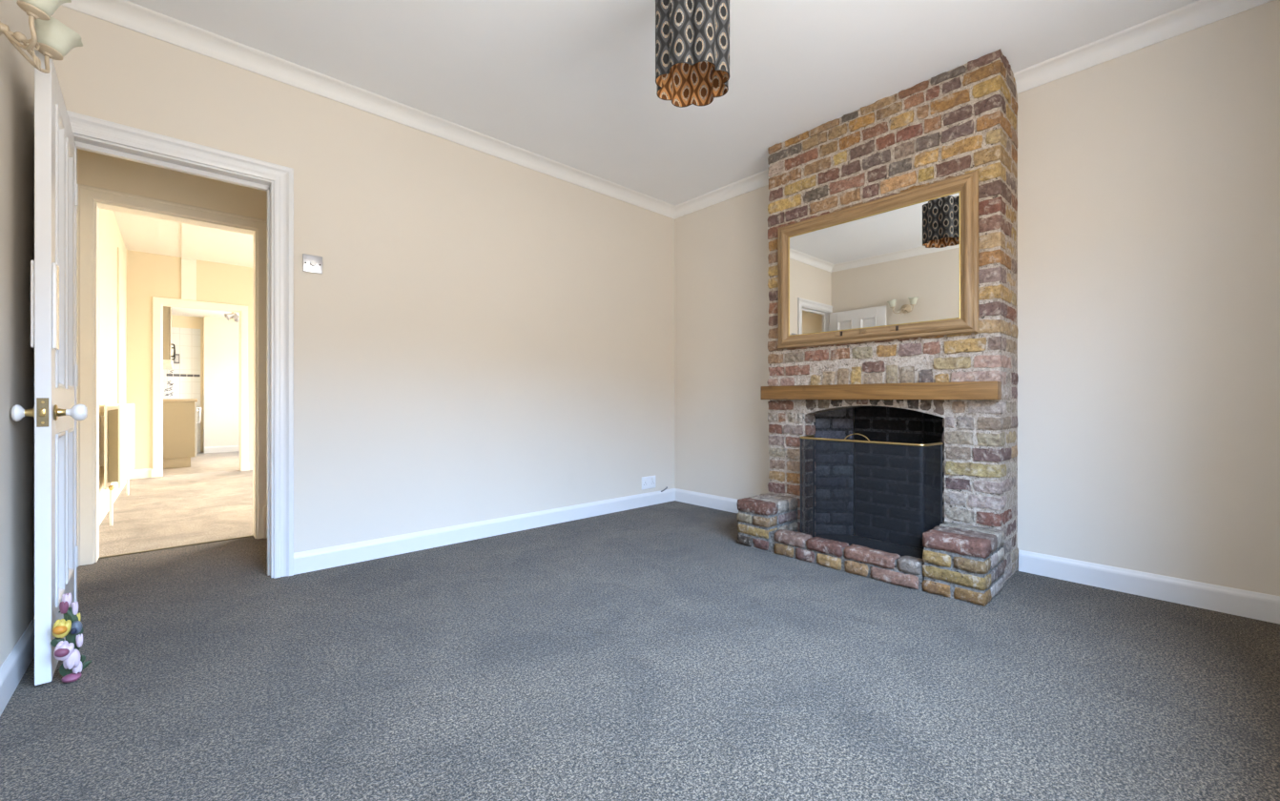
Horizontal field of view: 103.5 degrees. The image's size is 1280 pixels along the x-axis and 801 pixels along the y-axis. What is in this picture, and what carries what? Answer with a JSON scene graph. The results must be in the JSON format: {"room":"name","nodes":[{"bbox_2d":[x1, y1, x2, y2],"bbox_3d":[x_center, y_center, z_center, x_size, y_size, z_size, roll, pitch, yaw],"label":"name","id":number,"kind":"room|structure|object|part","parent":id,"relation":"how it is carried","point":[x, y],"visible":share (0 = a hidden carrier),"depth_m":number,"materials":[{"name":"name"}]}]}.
{"room":"living room","nodes":[
{"label":"living room","id":0,"kind":"room"},
{"bbox_2d":[0,0,126,667],"bbox_3d":[-2.878,-0.394,2.464,0.148,2.587,8.680,0,0,-42],"label":"wall","id":1,"kind":"structure","parent":0,"point":[16,73],"depth_m":1.68,"materials":[{"name":"beige paint"}]},
{"bbox_2d":[0,618,34,716],"bbox_3d":[-1.243,0.846,0.793,0.015,0.108,3.407,0,0,-42],"label":"baseboard","id":2,"kind":"structure","parent":1,"relation":"attached to","point":[14,667],"depth_m":1.59,"materials":[{"name":"white paint"}]},
{"bbox_2d":[0,0,82,73],"bbox_3d":[-1.727,-1.045,1.436,0.166,0.196,0.348,0,0,-42],"label":"wall light","id":3,"kind":"object","parent":1,"relation":"attached to","point":[51,37],"visible":1,"depth_m":1.49,"materials":[{"name":"beige metal"}]},
{"bbox_3d":[-1.704,-1.002,1.390,0.137,0.068,0.028,0,0,16],"label":"arm","id":4,"kind":"part","parent":3,"relation":"part of","materials":[{"name":"beige metal"}]},
{"bbox_3d":[-1.771,-1.002,1.464,0.028,0.068,0.137,0,0,-10],"label":"arm","id":5,"kind":"part","parent":3,"relation":"part of","materials":[{"name":"beige metal"}]},
{"bbox_3d":[-1.626,-1.097,1.371,0.104,0.091,0.116,0,0,-42],"label":"lamp shade","id":6,"kind":"part","parent":3,"relation":"part of","materials":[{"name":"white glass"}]},
{"bbox_3d":[-1.782,-1.097,1.543,0.104,0.091,0.116,0,0,-42],"label":"lamp shade","id":7,"kind":"part","parent":3,"relation":"part of","materials":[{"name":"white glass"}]},
{"bbox_2d":[99,479,126,524],"bbox_3d":[-4.464,0.846,4.253,0.015,0.108,3.900,0,0,-42],"label":"baseboard","id":8,"kind":"structure","parent":1,"relation":"attached to","point":[104,507],"depth_m":4.02,"materials":[{"name":"white paint"}]},
{"bbox_2d":[100,403,134,526],"bbox_3d":[-4.305,0.468,4.163,0.128,0.863,1.583,0,0,-42],"label":"radiator","id":9,"kind":"object","parent":1,"relation":"attached to","point":[117,422],"visible":1,"depth_m":3.69,"materials":[{"name":"metal"}]},
{"bbox_3d":[-4.322,0.341,4.158,0.017,0.609,1.470,0,0,-42],"label":"panel","id":10,"kind":"part","parent":9,"relation":"part of","materials":[{"name":"metal"}]},
{"bbox_3d":[-4.270,0.341,4.206,0.019,0.609,1.470,0,0,-42],"label":"panel","id":11,"kind":"part","parent":9,"relation":"part of","materials":[{"name":"metal"}]},
{"bbox_2d":[77,148,267,220],"bbox_3d":[-1.951,-0.394,3.824,4.271,2.587,0.120,0,0,-42],"label":"wall","id":12,"kind":"structure","parent":0,"point":[93,169],"depth_m":2.98,"materials":[{"name":"yellow paint"}]},
{"bbox_2d":[77,184,267,566],"bbox_3d":[-2.775,-0.134,3.058,0.859,2.068,0.142,0,0,-42],"label":"door frame","id":13,"kind":"structure","parent":12,"relation":"attached to","point":[87,195],"depth_m":2.83,"materials":[{"name":"white paint"}]},
{"bbox_2d":[126,249,252,470],"bbox_3d":[-4.490,-0.394,6.949,3.811,2.587,0.120,0,0,-42],"label":"wall","id":14,"kind":"structure","parent":0,"point":[149,276],"depth_m":5.82,"materials":[{"name":"paint"}]},
{"bbox_2d":[128,468,151,479],"bbox_3d":[-5.705,0.846,5.750,0.200,0.108,0.015,0,0,-42],"label":"baseboard","id":15,"kind":"structure","parent":14,"relation":"attached to","point":[135,473],"depth_m":5.75,"materials":[{"name":"white paint"}]},
{"bbox_2d":[150,296,249,477],"bbox_3d":[-5.338,-0.145,6.158,0.902,2.090,0.146,0,0,-42],"label":"door frame","id":16,"kind":"structure","parent":14,"relation":"attached to","point":[158,302],"depth_m":5.92,"materials":[{"name":"white paint"}]},
{"bbox_2d":[171,314,239,453],"bbox_3d":[-7.269,-0.250,8.719,1.890,2.300,0.320,0,0,-42],"label":"wall","id":17,"kind":"structure","parent":0,"point":[219,337],"depth_m":8.60,"materials":[{"name":"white paint"}]},
{"bbox_2d":[163,327,200,453],"bbox_3d":[-7.739,-0.150,8.354,0.701,2.100,0.024,0,0,-42],"label":"wall tiling","id":18,"kind":"structure","parent":17,"relation":"attached to","point":[183,381],"depth_m":8.46,"materials":[{"name":"white tile"}]},
{"bbox_2d":[204,445,239,453],"bbox_3d":[-6.882,0.846,8.844,1.150,0.108,0.015,0,0,-42],"label":"baseboard","id":19,"kind":"structure","parent":17,"relation":"attached to","point":[227,448],"depth_m":8.61,"materials":[{"name":"white paint"}]},
{"bbox_2d":[171,307,239,318],"bbox_3d":[-6.441,-1.450,7.470,2.550,0.100,3.280,0,0,-42],"label":"ceiling","id":20,"kind":"structure","parent":0,"point":[175,311],"depth_m":8.18,"materials":[{"name":"paint"}]},
{"bbox_2d":[224,312,239,322],"bbox_3d":[-6.207,-1.293,7.705,0.221,0.212,0.148,0,0,-42],"label":"ceiling spotlight","id":21,"kind":"object","parent":20,"relation":"attached to","point":[228,317],"visible":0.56,"depth_m":7.69,"materials":[{"name":"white metal"}]},
{"bbox_2d":[50,5,674,553],"bbox_3d":[-1.077,-0.394,3.317,3.663,2.587,0.100,0,0,-42],"label":"wall","id":22,"kind":"structure","parent":0,"point":[480,336],"depth_m":3.07,"materials":[{"name":"beige paint"}]},
{"bbox_2d":[66,110,293,602],"bbox_3d":[-2.130,-0.142,2.341,0.856,2.084,0.124,0,0,-42],"label":"door frame","id":23,"kind":"structure","parent":22,"relation":"attached to","point":[282,176],"depth_m":2.54,"materials":[{"name":"white paint"}]},
{"bbox_2d":[10,49,87,685],"bbox_3d":[-2.100,-0.099,1.832,0.160,1.973,0.715,0,0,-44],"label":"door","id":24,"kind":"structure","parent":23,"relation":"attached to","point":[54,412],"depth_m":1.61,"materials":[{"name":"white paint"}]},
{"bbox_3d":[-1.913,-0.298,1.594,0.009,0.273,0.070,0,0,-44],"label":"finger plate","id":25,"kind":"part","parent":24,"relation":"part of","materials":[{"name":"white ceramic"}]},
{"bbox_3d":[-1.863,0.040,1.575,0.025,0.090,0.002,0,0,-44],"label":"latch plate","id":26,"kind":"part","parent":24,"relation":"part of","materials":[{"name":"gold metal"}]},
{"bbox_3d":[-1.882,-0.298,1.625,0.009,0.273,0.070,0,0,-44],"label":"finger plate","id":27,"kind":"part","parent":24,"relation":"part of","materials":[{"name":"white ceramic"}]},
{"bbox_2d":[302,253,322,273],"bbox_3d":[-1.717,-0.714,2.650,0.089,0.091,0.022,0,0,-42],"label":"dimmer switch","id":28,"kind":"object","parent":22,"relation":"attached to","point":[311,263],"visible":1,"depth_m":2.65,"materials":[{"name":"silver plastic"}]},
{"bbox_2d":[61,0,675,218],"bbox_3d":[-1.014,-1.651,3.248,3.663,0.071,0.088,0,0,-42],"label":"crown molding","id":29,"kind":"structure","parent":22,"relation":"attached to","point":[124,13],"depth_m":2.68,"materials":[{"name":"paint"}]},
{"bbox_2d":[293,488,674,575],"bbox_3d":[-0.736,0.846,3.551,2.843,0.108,0.015,0,0,-42],"label":"baseboard","id":30,"kind":"structure","parent":22,"relation":"attached to","point":[320,559],"depth_m":3.17,"materials":[{"name":"white paint"}]},
{"bbox_2d":[641,475,655,489],"bbox_3d":[0.075,0.705,4.291,0.160,0.104,0.012,0,0,-42],"label":"wall socket","id":31,"kind":"object","parent":22,"relation":"attached to","point":[649,482],"visible":1,"depth_m":4.29,"materials":[{"name":"white plastic"}]},
{"bbox_2d":[0,451,1279,800],"bbox_3d":[-2.804,0.950,4.833,4.371,0.100,12.080,0,0,-42],"label":"floor","id":32,"kind":"structure","parent":0,"point":[645,653],"depth_m":1.62,"materials":[{"name":"grey carpet"}]},
{"bbox_2d":[50,592,92,682],"bbox_3d":[-1.808,0.757,1.600,0.057,0.284,0.090,0,0,5],"label":"doorstop","id":33,"kind":"object","parent":32,"relation":"on","point":[71,628],"visible":1,"depth_m":1.60,"materials":[{"name":"multicoloured"}]},
{"bbox_3d":[-1.806,0.717,1.571,0.027,0.028,0.031,0,0,42],"label":"flower","id":34,"kind":"part","parent":33,"relation":"part of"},
{"bbox_3d":[-1.797,0.786,1.569,0.028,0.028,0.032,0,0,42],"label":"flower","id":35,"kind":"part","parent":33,"relation":"part of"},
{"bbox_3d":[-1.817,0.719,1.586,0.045,0.059,0.040,0,0,42],"label":"tulip flower","id":36,"kind":"part","parent":33,"relation":"part of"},
{"bbox_3d":[-1.808,0.787,1.584,0.046,0.062,0.042,0,0,42],"label":"tulip flower","id":37,"kind":"part","parent":33,"relation":"part of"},
{"bbox_3d":[-1.815,0.655,1.591,0.022,0.038,0.020,0,0,42],"label":"tulip flower","id":38,"kind":"part","parent":33,"relation":"part of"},
{"bbox_3d":[-1.820,0.637,1.603,0.024,0.043,0.021,0,0,42],"label":"tulip flower","id":39,"kind":"part","parent":33,"relation":"part of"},
{"bbox_3d":[-1.820,0.776,1.612,0.018,0.226,0.029,0,0,42],"label":"stem","id":40,"kind":"part","parent":33,"relation":"part of","materials":[{"name":"green plant"}]},
{"bbox_3d":[-1.801,0.822,1.600,0.041,0.056,0.037,0,0,42],"label":"tulip flower","id":41,"kind":"part","parent":33,"relation":"part of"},
{"bbox_3d":[-1.793,0.733,1.598,0.012,0.020,0.014,0,0,42],"label":"flower","id":42,"kind":"part","parent":33,"relation":"part of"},
{"bbox_3d":[-1.812,0.670,1.618,0.018,0.043,0.016,0,0,42],"label":"tulip flower","id":43,"kind":"part","parent":33,"relation":"part of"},
{"bbox_3d":[-1.801,0.728,1.612,0.032,0.042,0.028,0,0,42],"label":"round flower","id":44,"kind":"part","parent":33,"relation":"part of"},
{"bbox_3d":[-1.798,0.855,1.613,0.025,0.036,0.022,0,0,42],"label":"tulip flower","id":45,"kind":"part","parent":33,"relation":"part of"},
{"bbox_3d":[-1.799,0.774,1.620,0.019,0.041,0.017,0,0,42],"label":"tulip flower","id":46,"kind":"part","parent":33,"relation":"part of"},
{"bbox_2d":[98,535,253,558],"bbox_3d":[-2.807,0.897,3.093,0.697,0.006,0.023,0,0,-42],"label":"threshold strip","id":47,"kind":"object","parent":32,"relation":"on","point":[249,535],"visible":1,"depth_m":3.06,"materials":[{"name":"gold metal"}]},
{"bbox_2d":[163,401,201,469],"bbox_3d":[-6.786,0.466,7.277,0.656,0.867,1.900,0,0,-42],"label":"base cabinet","id":48,"kind":"object","parent":32,"relation":"on","point":[179,419],"visible":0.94,"depth_m":6.65,"materials":[{"name":"beige laminate"}]},
{"bbox_2d":[163,398,197,402],"bbox_3d":[-6.804,0.011,7.264,0.613,0.039,1.935,0,0,-42],"label":"countertop","id":49,"kind":"structure","parent":48,"relation":"on","point":[164,400],"depth_m":6.64,"materials":[{"name":"wood"}]},
{"bbox_3d":[-6.162,0.400,6.994,0.019,0.720,0.600,0,0,-42],"label":"cabinet door","id":50,"kind":"part","parent":48,"relation":"part of","materials":[{"name":"beige wood"}]},
{"bbox_3d":[-5.990,0.210,6.853,0.052,0.220,0.018,0,0,-42],"label":"handle","id":51,"kind":"part","parent":48,"relation":"part of","materials":[{"name":"silver metal"}]},
{"bbox_2d":[263,504,267,538],"bbox_3d":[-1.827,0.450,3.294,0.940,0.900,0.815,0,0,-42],"label":"baseboard","id":52,"kind":"structure","parent":32,"relation":"on","point":[265,506],"depth_m":3.27,"materials":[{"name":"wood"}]},
{"bbox_2d":[736,49,1018,607],"bbox_3d":[1.299,-0.394,2.895,0.719,2.593,1.325,0,0,-42],"label":"brick fireplace","id":53,"kind":"object","parent":32,"relation":"on","point":[962,119],"visible":0.77,"depth_m":2.70,"materials":[{"name":"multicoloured brick"}]},
{"bbox_2d":[799,433,942,558],"bbox_3d":[1.233,0.527,2.780,0.212,0.691,0.718,0,0,-42],"label":"fire screen","id":54,"kind":"object","parent":53,"relation":"on","point":[885,474],"visible":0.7,"depth_m":2.63,"materials":[{"name":"black metal"}]},
{"bbox_3d":[1.164,0.202,2.708,0.006,0.041,0.144,0,0,-42],"label":"carry handle","id":55,"kind":"part","parent":54,"relation":"part of","materials":[{"name":"gold metal"}]},
{"bbox_3d":[1.232,0.224,2.778,0.207,0.012,0.718,0,0,-42],"label":"rail","id":56,"kind":"part","parent":54,"relation":"part of","materials":[{"name":"gold metal"}]},
{"bbox_2d":[777,170,978,349],"bbox_3d":[1.272,-0.726,2.877,0.042,0.793,1.119,0,0,-42],"label":"wall mirror","id":57,"kind":"object","parent":53,"relation":"attached to","point":[901,265],"visible":1,"depth_m":2.79,"materials":[{"name":"brown wood"}]},
{"bbox_3d":[0.924,-0.726,3.264,0.034,0.793,0.078,0,0,-42],"label":"frame rail","id":58,"kind":"part","parent":57,"relation":"part of","materials":[{"name":"brown wood"}]},
{"bbox_2d":[789,192,959,335],"bbox_3d":[1.283,-0.726,2.887,0.005,0.653,0.979,0,0,-42],"label":"mirror glass","id":59,"kind":"object","parent":57,"relation":"on","point":[882,268],"depth_m":2.82,"materials":[{"name":"silver"}]},
{"bbox_3d":[1.274,-1.083,2.879,0.034,0.078,1.119,0,0,-42],"label":"frame rail","id":60,"kind":"part","parent":57,"relation":"part of","materials":[{"name":"brown wood"}]},
{"bbox_3d":[1.275,-0.368,2.880,0.034,0.078,1.119,0,0,-42],"label":"frame rail","id":61,"kind":"part","parent":57,"relation":"part of","materials":[{"name":"brown wood"}]},
{"bbox_3d":[1.625,-0.726,2.495,0.034,0.793,0.078,0,0,-42],"label":"frame rail","id":62,"kind":"part","parent":57,"relation":"part of","materials":[{"name":"brown wood"}]},
{"bbox_2d":[760,380,1001,399],"bbox_3d":[1.262,-0.043,2.872,0.072,0.089,1.309,0,0,-42],"label":"mantel beam","id":63,"kind":"structure","parent":53,"relation":"attached to","point":[954,390],"depth_m":2.72,"materials":[{"name":"brown wood"}]},
{"bbox_2d":[113,0,1198,268],"bbox_3d":[-1.698,-1.737,3.621,4.371,0.100,8.800,0,0,-42],"label":"ceiling","id":64,"kind":"structure","parent":0,"point":[571,83],"depth_m":2.50,"materials":[{"name":"paint"}]},
{"bbox_2d":[181,223,200,300],"bbox_3d":[-4.084,-1.438,4.599,0.133,0.496,3.900,0,0,-42],"label":"beam","id":65,"kind":"structure","parent":64,"relation":"attached to","point":[190,235],"depth_m":5.99,"materials":[{"name":"paint"}]},
{"bbox_2d":[655,0,729,107],"bbox_3d":[0.200,-1.442,1.928,0.283,0.487,0.283,0,0,-42],"label":"pendant lamp","id":66,"kind":"object","parent":64,"relation":"hanging from","point":[689,46],"visible":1,"depth_m":1.85,"materials":[{"name":"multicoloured fabric"}]},
{"bbox_2d":[674,0,1279,596],"bbox_3d":[-0.121,-0.394,5.060,0.100,2.587,8.800,0,0,-42],"label":"wall","id":67,"kind":"structure","parent":0,"point":[1148,177],"depth_m":2.35,"materials":[{"name":"beige paint"}]},
{"bbox_2d":[674,488,738,513],"bbox_3d":[0.712,0.846,4.062,0.015,0.108,1.211,0,0,-42],"label":"baseboard","id":68,"kind":"structure","parent":67,"relation":"attached to","point":[724,504],"depth_m":4.22,"materials":[{"name":"white paint"}]},
{"bbox_2d":[674,0,1273,219],"bbox_3d":[1.425,-1.651,3.226,0.088,0.071,3.407,0,0,-42],"label":"crown molding","id":69,"kind":"structure","parent":67,"relation":"attached to","point":[1197,14],"depth_m":2.38,"materials":[{"name":"paint"}]},
{"bbox_2d":[1018,550,1279,624],"bbox_3d":[2.297,0.846,2.324,0.015,0.108,0.898,0,0,-42],"label":"baseboard","id":70,"kind":"structure","parent":67,"relation":"attached to","point":[1257,606],"depth_m":2.28,"materials":[{"name":"white paint"}]},
{"bbox_3d":[-6.973,-0.250,6.918,0.100,2.300,3.180,0,0,-42],"label":"wall","id":71,"kind":"structure","parent":0,"visible":0},
{"bbox_2d":[163,306,175,370],"bbox_3d":[-6.847,-0.930,7.151,0.396,0.920,1.805,0,0,-42],"label":"upper cabinet","id":72,"kind":"object","parent":71,"relation":"attached to","point":[167,311],"visible":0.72,"depth_m":6.58,"materials":[{"name":"beige laminate"}]},
{"bbox_3d":[-6.351,-0.955,6.822,0.018,0.850,0.600,0,0,-42],"label":"cabinet door","id":73,"kind":"part","parent":72,"relation":"part of","materials":[{"name":"beige laminate"}]},
{"bbox_3d":[-6.166,-0.650,6.665,0.044,0.180,0.016,0,0,-42],"label":"handle","id":74,"kind":"part","parent":72,"relation":"part of","materials":[{"name":"metal"}]}
]}

